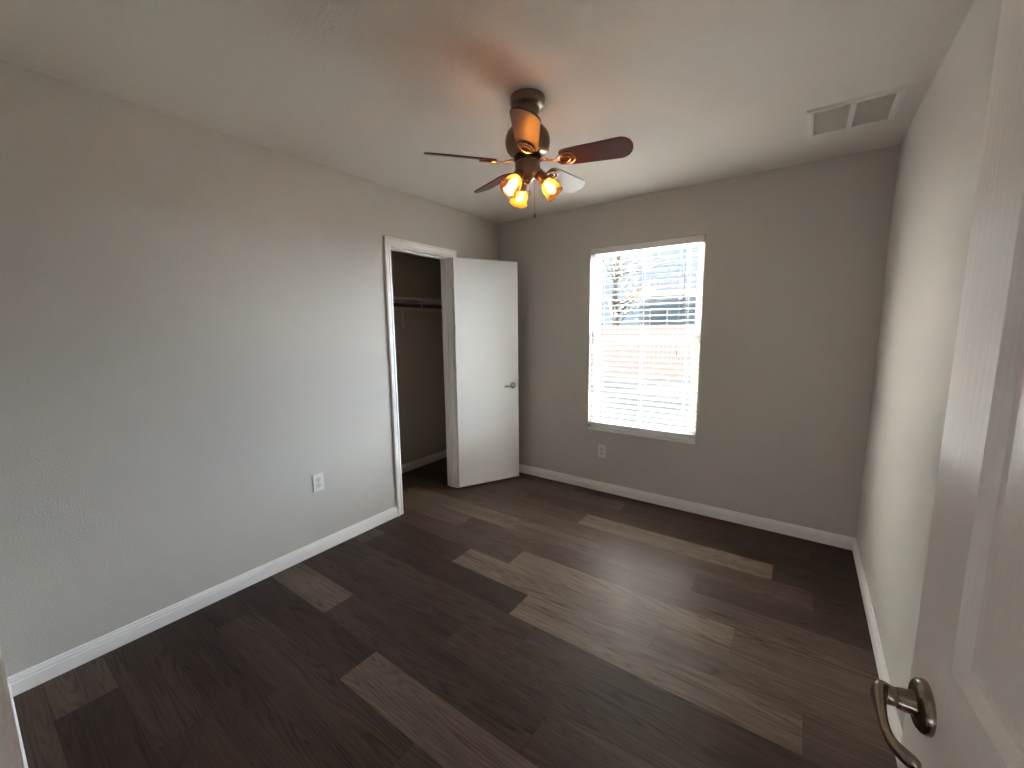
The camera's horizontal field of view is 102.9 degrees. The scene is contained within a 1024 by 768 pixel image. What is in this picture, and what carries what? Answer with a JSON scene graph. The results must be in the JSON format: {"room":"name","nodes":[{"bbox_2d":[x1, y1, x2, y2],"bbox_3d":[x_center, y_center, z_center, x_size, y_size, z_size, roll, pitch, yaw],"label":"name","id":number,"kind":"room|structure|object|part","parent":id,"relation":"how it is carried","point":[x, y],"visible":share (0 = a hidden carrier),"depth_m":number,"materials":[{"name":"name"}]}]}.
{"room":"empty bedroom","nodes":[
{"label":"empty bedroom","id":0,"kind":"room"},
{"bbox_2d":[0,59,497,677],"bbox_3d":[-1.157,-0.145,2.763,0.115,2.440,3.395,5,10,35],"label":"wall","id":1,"kind":"structure","parent":0,"point":[194,329],"depth_m":1.96,"materials":[{"name":"grey paint"}]},
{"bbox_2d":[7,506,397,696],"bbox_3d":[-1.060,1.020,2.932,0.013,0.083,3.280,5,10,35],"label":"baseboard","id":2,"kind":"structure","parent":1,"relation":"attached to","point":[29,678],"depth_m":2.04,"materials":[{"name":"white paint"}]},
{"bbox_2d":[312,472,323,491],"bbox_3d":[-1.245,0.633,2.627,0.008,0.114,0.070,5,10,35],"label":"wall outlet","id":3,"kind":"object","parent":1,"relation":"attached to","point":[318,479],"visible":1,"depth_m":2.62,"materials":[{"name":"white plastic"}]},
{"bbox_2d":[383,236,459,515],"bbox_3d":[-0.684,-0.054,3.329,0.019,2.096,0.737,5,10,35],"label":"trim","id":4,"kind":"structure","parent":1,"relation":"attached to","point":[388,241],"depth_m":3.07,"materials":[{"name":"white paint"}]},
{"bbox_2d":[391,246,456,487],"bbox_3d":[-0.738,-0.037,3.370,0.117,2.053,0.651,5,10,35],"label":"trim","id":5,"kind":"structure","parent":1,"relation":"attached to","point":[445,262],"depth_m":3.59,"materials":[{"name":"white paint"}]},
{"bbox_2d":[451,257,518,487],"bbox_3d":[-0.214,-0.083,3.675,0.620,2.010,0.094,-4,9,-26],"label":"door","id":6,"kind":"structure","parent":1,"relation":"in","point":[485,292],"depth_m":3.67,"materials":[{"name":"white paint"}]},
{"bbox_2d":[391,251,445,464],"bbox_3d":[-1.114,-0.251,3.538,0.720,2.440,2.070,5,10,35],"label":"wall","id":7,"kind":"structure","parent":0,"point":[419,346],"depth_m":4.21,"materials":[{"name":"beige paint"}]},
{"bbox_2d":[393,303,441,308],"bbox_3d":[-1.073,-0.685,3.508,0.033,0.033,1.970,5,10,35],"label":"closet rod","id":8,"kind":"object","parent":7,"relation":"attached to","point":[394,304],"visible":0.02,"depth_m":3.76,"materials":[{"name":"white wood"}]},
{"bbox_2d":[393,301,441,311],"bbox_3d":[-1.294,-0.712,3.663,0.018,0.088,1.970,5,10,35],"label":"cleat","id":9,"kind":"object","parent":7,"relation":"attached to","point":[395,308],"visible":0.02,"depth_m":4.13,"materials":[{"name":"beige paint"}]},
{"bbox_2d":[401,300,421,328],"bbox_3d":[-0.953,-0.658,3.890,0.284,0.258,0.024,5,10,35],"label":"shelf bracket","id":10,"kind":"object","parent":9,"relation":"attached to","point":[402,317],"visible":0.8,"depth_m":3.96,"materials":[{"name":"silver metal"}]},
{"bbox_3d":[-1.067,-0.668,3.971,0.004,0.258,0.024,5,10,35],"label":"plate","id":11,"kind":"part","parent":10,"relation":"part of","materials":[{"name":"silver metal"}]},
{"bbox_2d":[393,296,441,303],"bbox_3d":[-1.177,-0.755,3.573,0.305,0.019,1.970,5,10,35],"label":"closet shelf","id":12,"kind":"object","parent":9,"relation":"on","point":[395,298],"visible":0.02,"depth_m":3.82,"materials":[{"name":"beige paint"}]},
{"bbox_2d":[401,450,446,472],"bbox_3d":[-1.032,0.914,3.708,0.620,0.083,1.970,5,10,35],"label":"baseboard","id":13,"kind":"structure","parent":7,"relation":"attached to","point":[423,461],"depth_m":4.34,"materials":[{"name":"white paint"}]},
{"bbox_2d":[13,457,897,767],"bbox_3d":[-0.681,1.245,1.672,3.682,0.030,5.025,5,10,35],"label":"floor","id":14,"kind":"structure","parent":0,"point":[524,620],"depth_m":1.80,"materials":[{"name":"wood"}]},
{"bbox_2d":[0,0,974,222],"bbox_3d":[-0.728,-1.242,1.302,3.782,0.120,5.340,5,10,35],"label":"ceiling","id":15,"kind":"structure","parent":0,"point":[702,91],"depth_m":1.61,"materials":[{"name":"beige paint"}]},
{"bbox_2d":[424,88,632,217],"bbox_3d":[0.094,-1.008,1.848,0.872,0.509,0.851,5,10,35],"label":"ceiling fan","id":16,"kind":"object","parent":15,"relation":"hanging from","point":[527,141],"visible":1,"depth_m":1.76,"materials":[{"name":"brown wood"}]},
{"bbox_3d":[-0.222,-0.978,1.756,0.308,0.006,0.115,-3,27,-14],"label":"blade","id":17,"kind":"part","parent":16,"relation":"part of","materials":[{"name":"brown wood"}]},
{"bbox_3d":[-0.092,-1.024,2.083,0.115,0.006,0.308,-27,20,-27],"label":"blade","id":18,"kind":"part","parent":16,"relation":"part of","materials":[{"name":"brown wood"}]},
{"bbox_3d":[0.007,-0.871,1.771,0.038,0.053,0.038,6,-30,40],"label":"bulb","id":19,"kind":"part","parent":16,"relation":"part of","materials":[{"name":"beige glass"}]},
{"bbox_2d":[512,168,523,183],"bbox_3d":[0.033,-0.923,1.795,0.047,0.075,0.047,6,-30,40],"label":"socket","id":20,"kind":"object","parent":16,"relation":"attached to","point":[518,174],"depth_m":1.77,"materials":[{"name":"brown metal"}]},
{"bbox_3d":[0.038,-0.894,1.939,0.038,0.053,0.038,-3,48,-19],"label":"bulb","id":21,"kind":"part","parent":16,"relation":"part of","materials":[{"name":"beige glass"}]},
{"bbox_2d":[517,181,526,191],"bbox_3d":[0.051,-0.937,1.894,0.047,0.075,0.047,-3,48,-19],"label":"socket","id":22,"kind":"object","parent":16,"relation":"attached to","point":[523,188],"depth_m":1.89,"materials":[{"name":"brown metal"}]},
{"bbox_3d":[0.052,-0.950,1.532,0.115,0.006,0.308,19,8,1],"label":"blade","id":23,"kind":"part","parent":16,"relation":"part of","materials":[{"name":"brown wood"}]},
{"bbox_2d":[536,171,549,186],"bbox_3d":[0.129,-0.929,1.829,0.047,0.075,0.047,-40,-1,13],"label":"socket","id":24,"kind":"object","parent":16,"relation":"attached to","point":[541,177],"depth_m":1.81,"materials":[{"name":"brown metal"}]},
{"bbox_3d":[0.169,-0.880,1.828,0.038,0.053,0.038,-40,-1,13],"label":"bulb","id":25,"kind":"part","parent":16,"relation":"part of","materials":[{"name":"beige glass"}]},
{"bbox_3d":[0.262,-1.024,2.062,0.115,0.006,0.308,-19,-6,40],"label":"blade","id":26,"kind":"part","parent":16,"relation":"part of","materials":[{"name":"white wood"}]},
{"bbox_3d":[0.351,-0.979,1.721,0.308,0.006,0.115,2,-11,21],"label":"blade","id":27,"kind":"part","parent":16,"relation":"part of","materials":[{"name":"brown wood"}]},
{"bbox_2d":[806,84,909,138],"bbox_3d":[1.631,-1.288,1.963,0.356,0.016,0.344,5,10,35],"label":"ceiling vent","id":28,"kind":"object","parent":15,"relation":"in","point":[882,106],"visible":1,"depth_m":1.94,"materials":[{"name":"white metal"}]},
{"bbox_2d":[498,144,899,537],"bbox_3d":[0.764,-0.270,3.534,3.782,2.440,0.105,5,10,35],"label":"wall","id":29,"kind":"structure","parent":0,"point":[795,261],"depth_m":2.84,"materials":[{"name":"grey paint"}]},
{"bbox_2d":[598,444,605,457],"bbox_3d":[0.786,0.589,3.572,0.070,0.114,0.008,5,10,35],"label":"wall outlet","id":30,"kind":"object","parent":29,"relation":"attached to","point":[601,448],"visible":1,"depth_m":3.57,"materials":[{"name":"white plastic"}]},
{"bbox_2d":[588,426,694,443],"bbox_3d":[1.047,0.419,3.388,0.886,0.016,0.058,5,10,35],"label":"windowsill","id":31,"kind":"structure","parent":29,"relation":"attached to","point":[589,427],"depth_m":3.35,"materials":[{"name":"white paint"}]},
{"bbox_2d":[590,238,705,440],"bbox_3d":[1.073,-0.346,3.332,0.886,1.542,0.057,5,10,35],"label":"window","id":32,"kind":"structure","parent":29,"relation":"in","point":[597,272],"depth_m":3.30,"materials":[{"name":"white plastic"}]},
{"bbox_3d":[1.069,-0.001,3.368,0.826,0.789,0.023,5,10,35],"label":"sash","id":33,"kind":"part","parent":32,"relation":"part of","materials":[{"name":"white plastic"}]},
{"bbox_2d":[589,234,705,437],"bbox_3d":[1.038,-0.359,3.280,0.874,1.498,0.068,5,10,35],"label":"window blind","id":34,"kind":"object","parent":32,"relation":"attached to","point":[699,238],"visible":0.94,"depth_m":3.25,"materials":[{"name":"white plastic"}]},
{"bbox_3d":[0.773,-0.371,3.476,0.014,1.435,0.056,5,10,35],"label":"ladder cord","id":35,"kind":"part","parent":34,"relation":"part of","materials":[{"name":"white fabric"}]},
{"bbox_3d":[1.046,-0.347,3.283,0.014,1.435,0.056,5,10,35],"label":"ladder cord","id":36,"kind":"part","parent":34,"relation":"part of","materials":[{"name":"white fabric"}]},
{"bbox_3d":[1.049,0.371,3.385,0.870,0.024,0.052,5,10,35],"label":"rail","id":37,"kind":"part","parent":34,"relation":"part of","materials":[{"name":"white plastic"}]},
{"bbox_3d":[1.253,-0.609,3.059,0.010,0.850,0.005,5,10,35],"label":"lift cord","id":38,"kind":"part","parent":34,"relation":"part of","materials":[{"name":"white fabric"}]},
{"bbox_3d":[1.319,-0.324,3.091,0.014,1.435,0.056,5,10,35],"label":"ladder cord","id":39,"kind":"part","parent":34,"relation":"part of","materials":[{"name":"white fabric"}]},
{"bbox_3d":[1.077,-0.717,3.292,0.826,0.735,0.020,5,10,35],"label":"sash","id":40,"kind":"part","parent":32,"relation":"part of","materials":[{"name":"white plastic"}]},
{"bbox_2d":[519,464,854,549],"bbox_3d":[1.041,0.930,3.435,2.846,0.083,0.013,5,10,35],"label":"baseboard","id":41,"kind":"structure","parent":29,"relation":"attached to","point":[841,541],"depth_m":3.12,"materials":[{"name":"white paint"}]},
{"bbox_2d":[856,0,1001,731],"bbox_3d":[1.250,0.061,1.064,0.100,2.440,3.395,5,10,35],"label":"wall","id":42,"kind":"structure","parent":0,"point":[939,156],"depth_m":1.53,"materials":[{"name":"grey paint"}]},
{"bbox_2d":[852,538,902,765],"bbox_3d":[1.249,1.218,1.302,0.013,0.083,3.280,5,10,35],"label":"baseboard","id":43,"kind":"structure","parent":42,"relation":"attached to","point":[893,717],"depth_m":1.81,"materials":[{"name":"white paint"}]},
{"bbox_3d":[-0.901,0.149,0.588,2.846,2.440,0.115,5,10,35],"label":"wall","id":44,"kind":"structure","parent":0,"visible":0},
{"bbox_2d":[0,732,7,767],"bbox_3d":[-0.150,0.400,0.086,0.809,2.063,0.116,5,10,35],"label":"trim","id":45,"kind":"structure","parent":44,"relation":"attached to","point":[3,763],"depth_m":0.35,"materials":[{"name":"white paint"}]},
{"bbox_2d":[0,647,23,767],"bbox_3d":[-0.115,0.371,0.133,0.891,2.106,0.010,5,10,35],"label":"trim","id":46,"kind":"structure","parent":44,"relation":"attached to","point":[8,729],"depth_m":0.36,"materials":[{"name":"white paint"}]},
{"bbox_2d":[8,685,27,767],"bbox_3d":[-1.236,1.275,1.076,1.896,0.083,0.022,5,10,35],"label":"baseboard","id":47,"kind":"structure","parent":44,"relation":"attached to","point":[9,686],"depth_m":1.42,"materials":[{"name":"white paint"}]},
{"bbox_2d":[870,0,1023,767],"bbox_3d":[0.406,0.378,0.244,0.154,2.028,0.757,4,9,29],"label":"door","id":48,"kind":"structure","parent":44,"relation":"in","point":[962,703],"depth_m":0.46,"materials":[{"name":"white paint"}]},
{"bbox_3d":[0.487,0.428,0.522,0.035,0.035,0.117,5,9,34],"label":"lever","id":49,"kind":"part","parent":48,"relation":"part of","materials":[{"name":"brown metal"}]},
{"label":"outside","id":50,"kind":"structure","parent":0,"visible":0},
{"bbox_2d":[598,347,690,428],"bbox_3d":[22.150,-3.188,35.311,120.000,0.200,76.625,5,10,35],"label":"ground","id":51,"kind":"structure","parent":50,"point":[600,376],"depth_m":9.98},
{"bbox_2d":[601,252,682,368],"bbox_3d":[4.353,-3.599,16.586,5.093,6.046,4.008,-3,8,-19],"label":"tree","id":52,"kind":"object","parent":51,"relation":"on","point":[615,279],"visible":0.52,"depth_m":16.46,"materials":[{"name":"brown plant"}]},
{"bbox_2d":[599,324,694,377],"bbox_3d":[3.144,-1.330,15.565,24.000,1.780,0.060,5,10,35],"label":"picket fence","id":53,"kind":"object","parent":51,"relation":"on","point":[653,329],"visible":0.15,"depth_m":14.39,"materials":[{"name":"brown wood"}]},
{"bbox_2d":[626,273,697,362],"bbox_3d":[13.856,-3.315,19.287,14.100,4.550,9.060,5,10,35],"label":"neighbor house","id":54,"kind":"structure","parent":51,"relation":"on","point":[675,281],"depth_m":19.13,"materials":[{"name":"blue"}]},
{"bbox_3d":[6.922,-3.021,19.321,0.720,0.980,0.030,5,10,35],"label":"pane","id":55,"kind":"part","parent":54,"relation":"part of","materials":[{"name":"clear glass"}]}
]}

